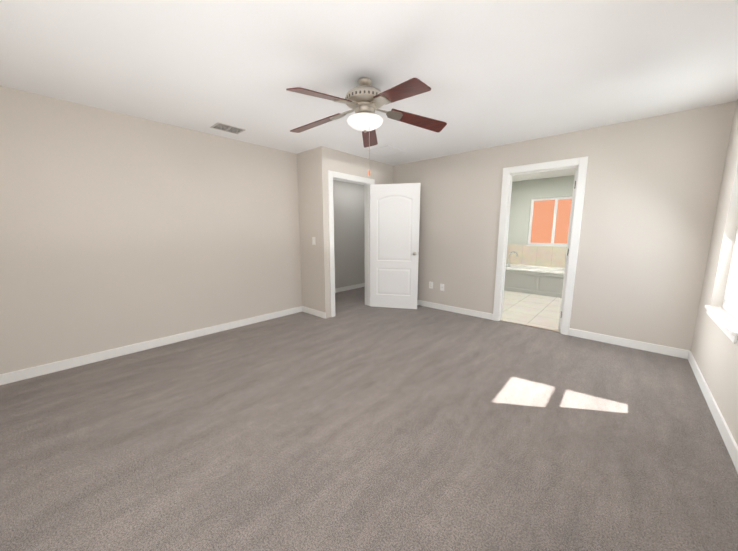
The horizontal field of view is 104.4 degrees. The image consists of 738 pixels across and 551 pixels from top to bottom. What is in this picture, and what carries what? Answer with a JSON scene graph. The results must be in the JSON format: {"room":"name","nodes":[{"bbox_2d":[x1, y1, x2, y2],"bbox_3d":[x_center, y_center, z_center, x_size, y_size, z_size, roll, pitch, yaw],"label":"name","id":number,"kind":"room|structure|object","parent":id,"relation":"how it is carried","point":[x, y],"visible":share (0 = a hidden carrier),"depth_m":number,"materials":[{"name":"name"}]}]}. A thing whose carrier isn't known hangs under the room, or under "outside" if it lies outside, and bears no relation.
{"room":"empty bedroom","nodes":[
{"label":"empty bedroom","id":0,"kind":"room"},
{"bbox_2d":[0,86,301,373],"bbox_3d":[-2.237,-0.440,3.319,0.120,2.440,3.540,8,12,42],"label":"wall","id":1,"kind":"structure","parent":0,"point":[117,230],"depth_m":2.95,"materials":[{"name":"paint"}]},
{"bbox_2d":[0,307,303,384],"bbox_3d":[-2.177,0.725,3.465,0.016,0.092,3.270,8,12,42],"label":"baseboard","id":2,"kind":"structure","parent":1,"relation":"attached to","point":[10,377],"depth_m":3.04,"materials":[{"name":"white wood"}]},
{"bbox_2d":[297,148,319,310],"bbox_3d":[-0.870,-0.604,4.375,0.470,2.440,0.120,8,12,42],"label":"wall","id":3,"kind":"structure","parent":0,"point":[308,200],"depth_m":4.31,"materials":[{"name":"paint"}]},
{"bbox_2d":[300,306,325,318],"bbox_3d":[-0.859,0.571,4.457,0.560,0.092,0.013,8,12,42],"label":"baseboard","id":4,"kind":"structure","parent":3,"relation":"attached to","point":[307,310],"depth_m":4.43,"materials":[{"name":"white wood"}]},
{"bbox_2d":[333,180,364,287],"bbox_3d":[-0.486,-0.894,6.245,0.120,2.440,3.200,8,12,42],"label":"wall","id":5,"kind":"structure","parent":0,"point":[349,234],"depth_m":6.20,"materials":[{"name":"paint"}]},
{"bbox_2d":[335,283,364,292],"bbox_3d":[-0.437,0.274,6.381,0.012,0.090,3.000,8,12,42],"label":"baseboard","id":6,"kind":"structure","parent":5,"relation":"attached to","point":[345,288],"depth_m":6.38,"materials":[{"name":"white wood"}]},
{"bbox_2d":[335,287,364,312],"bbox_3d":[-0.056,0.396,6.051,1.280,0.050,3.200,8,12,42],"label":"floor","id":7,"kind":"structure","parent":0,"point":[349,299],"depth_m":5.48,"materials":[{"name":"grey carpet"}]},
{"bbox_2d":[316,146,393,317],"bbox_3d":[-0.109,-0.665,4.771,0.120,2.440,1.735,8,12,42],"label":"wall","id":8,"kind":"structure","parent":0,"point":[327,159],"depth_m":4.20,"materials":[{"name":"paint"}]},
{"bbox_2d":[328,170,374,316],"bbox_3d":[-0.296,-0.485,4.591,0.158,2.138,0.986,8,12,42],"label":"door frame","id":9,"kind":"structure","parent":8,"relation":"attached to","point":[349,178],"depth_m":4.36,"materials":[{"name":"white wood"}]},
{"bbox_2d":[370,183,420,308],"bbox_3d":[0.422,-0.461,4.749,0.733,2.035,0.456,8,12,42],"label":"bedroom door","id":10,"kind":"structure","parent":8,"relation":"in","point":[394,229],"depth_m":4.71,"materials":[{"name":"white wood"}]},
{"bbox_2d":[0,305,737,550],"bbox_3d":[-0.023,0.937,2.564,4.687,0.050,5.095,8,12,42],"label":"floor carpet","id":11,"kind":"object","parent":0,"point":[371,428],"visible":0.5,"depth_m":1.75,"materials":[{"name":"grey carpet"}]},
{"bbox_2d":[0,0,737,181],"bbox_3d":[1.083,-1.716,3.388,4.687,0.060,8.390,8,12,42],"label":"ceiling","id":12,"kind":"structure","parent":0,"point":[492,73],"depth_m":1.97,"materials":[{"name":"paint"}]},
{"bbox_2d":[210,123,244,133],"bbox_3d":[-1.591,-1.655,3.234,0.210,0.012,0.300,8,12,42],"label":"ceiling vent","id":13,"kind":"object","parent":12,"relation":"in","point":[227,128],"visible":1,"depth_m":3.22,"materials":[{"name":"grey metal"}]},
{"bbox_2d":[286,77,446,175],"bbox_3d":[-0.059,-1.143,2.230,1.321,0.714,1.272,8,12,42],"label":"ceiling fan","id":14,"kind":"object","parent":12,"relation":"hanging from","point":[364,100],"visible":1,"depth_m":2.17,"materials":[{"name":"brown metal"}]},
{"bbox_2d":[366,145,405,156],"bbox_3d":[0.253,-1.803,4.170,0.416,0.006,0.436,8,12,42],"label":"attic hatch","id":15,"kind":"object","parent":12,"relation":"attached to","point":[386,151],"visible":0.94,"depth_m":4.16,"materials":[{"name":"paint"}]},
{"bbox_2d":[502,290,560,330],"bbox_3d":[3.111,0.517,5.259,3.250,0.054,3.135,8,12,42],"label":"floor","id":16,"kind":"structure","parent":0,"point":[542,311],"depth_m":4.77,"materials":[{"name":"beige tile"}]},
{"bbox_2d":[504,264,564,297],"bbox_3d":[3.758,0.104,6.121,2.951,0.495,0.881,8,12,42],"label":"bathtub","id":17,"kind":"object","parent":16,"relation":"on","point":[541,280],"visible":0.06,"depth_m":5.94,"materials":[{"name":"grey ceramic"}]},
{"bbox_2d":[506,251,517,266],"bbox_3d":[3.125,-0.355,6.298,0.242,0.356,0.368,8,12,42],"label":"tub faucet","id":18,"kind":"object","parent":17,"relation":"on","point":[509,263],"visible":0.77,"depth_m":6.35,"materials":[{"name":"silver metal"}]},
{"bbox_2d":[508,175,573,267],"bbox_3d":[4.214,-0.898,6.270,3.450,2.440,0.150,8,12,42],"label":"wall","id":19,"kind":"structure","parent":0,"point":[524,193],"depth_m":6.59,"materials":[{"name":"paint"}]},
{"bbox_2d":[506,244,566,267],"bbox_3d":[3.868,-0.364,5.967,3.248,0.478,0.880,8,12,42],"label":"wall surround","id":20,"kind":"object","parent":19,"relation":"attached to","point":[549,256],"visible":0.14,"depth_m":6.55,"materials":[{"name":"tile"}]},
{"bbox_2d":[526,245,566,246],"bbox_3d":[4.062,-0.661,6.372,1.000,0.020,0.080,8,12,42],"label":"window sill","id":21,"kind":"structure","parent":19,"relation":"attached to","point":[546,245],"depth_m":6.39,"materials":[{"name":"white"}]},
{"bbox_2d":[528,196,571,245],"bbox_3d":[4.106,-1.192,6.338,0.980,1.040,0.050,8,12,42],"label":"bathroom window","id":22,"kind":"structure","parent":19,"relation":"in","point":[556,199],"depth_m":6.38,"materials":[{"name":"white plastic"}]},
{"bbox_2d":[393,101,735,350],"bbox_3d":[1.951,-0.546,4.003,3.977,2.440,0.120,8,12,42],"label":"wall","id":23,"kind":"structure","parent":0,"point":[652,191],"depth_m":3.19,"materials":[{"name":"paint"}]},
{"bbox_2d":[417,300,492,319],"bbox_3d":[1.127,0.513,4.832,1.875,0.092,0.013,8,12,42],"label":"baseboard","id":24,"kind":"structure","parent":23,"relation":"attached to","point":[485,315],"depth_m":4.57,"materials":[{"name":"white wood"}]},
{"bbox_2d":[493,156,587,334],"bbox_3d":[2.211,-0.361,3.793,0.926,2.138,0.158,8,12,42],"label":"door frame","id":25,"kind":"structure","parent":23,"relation":"attached to","point":[580,164],"depth_m":3.60,"materials":[{"name":"white painted wood"}]},
{"bbox_2d":[558,169,576,328],"bbox_3d":[2.737,-0.337,3.914,0.171,2.030,0.752,8,12,42],"label":"bathroom door","id":26,"kind":"structure","parent":23,"relation":"in","point":[570,222],"depth_m":3.62,"materials":[{"name":"white wood"}]},
{"bbox_2d":[569,328,687,357],"bbox_3d":[2.876,0.756,3.266,0.985,0.092,0.016,8,12,42],"label":"baseboard","id":27,"kind":"structure","parent":23,"relation":"attached to","point":[676,352],"depth_m":3.21,"materials":[{"name":"white wood"}]},
{"bbox_2d":[691,99,737,445],"bbox_3d":[1.638,-0.056,0.846,0.150,2.440,5.035,8,12,42],"label":"wall","id":28,"kind":"structure","parent":0,"point":[714,349],"depth_m":2.38,"materials":[{"name":"paint"}]},
{"bbox_2d":[684,350,737,472],"bbox_3d":[1.618,1.089,1.125,0.016,0.092,4.915,8,12,42],"label":"baseboard","id":29,"kind":"structure","parent":28,"relation":"attached to","point":[716,413],"depth_m":1.96,"materials":[{"name":"white wood"}]},
{"bbox_2d":[704,305,737,343],"bbox_3d":[2.678,0.351,2.155,0.093,0.074,0.925,8,12,42],"label":"window sill","id":30,"kind":"structure","parent":28,"relation":"attached to","point":[727,328],"depth_m":2.05,"materials":[{"name":"white wood"}]},
{"bbox_2d":[722,228,737,319],"bbox_3d":[2.734,-0.393,1.988,0.060,1.445,0.865,8,12,42],"label":"bedroom window","id":31,"kind":"structure","parent":28,"relation":"in","point":[730,305],"depth_m":2.33,"materials":[{"name":"white plastic"}]},
{"label":"outside","id":32,"kind":"structure","parent":0,"visible":0},
{"bbox_3d":[-0.075,1.457,0.225,80.000,0.240,80.000,8,12,42],"label":"ground","id":33,"kind":"structure","parent":32,"visible":0},
{"bbox_2d":[531,199,571,243],"bbox_3d":[5.696,-3.385,7.427,10.000,7.000,0.200,8,12,42],"label":"neighbor","id":34,"kind":"object","parent":33,"relation":"on","point":[548,228],"depth_m":8.10,"materials":[{"name":"orange paint"}]}
]}

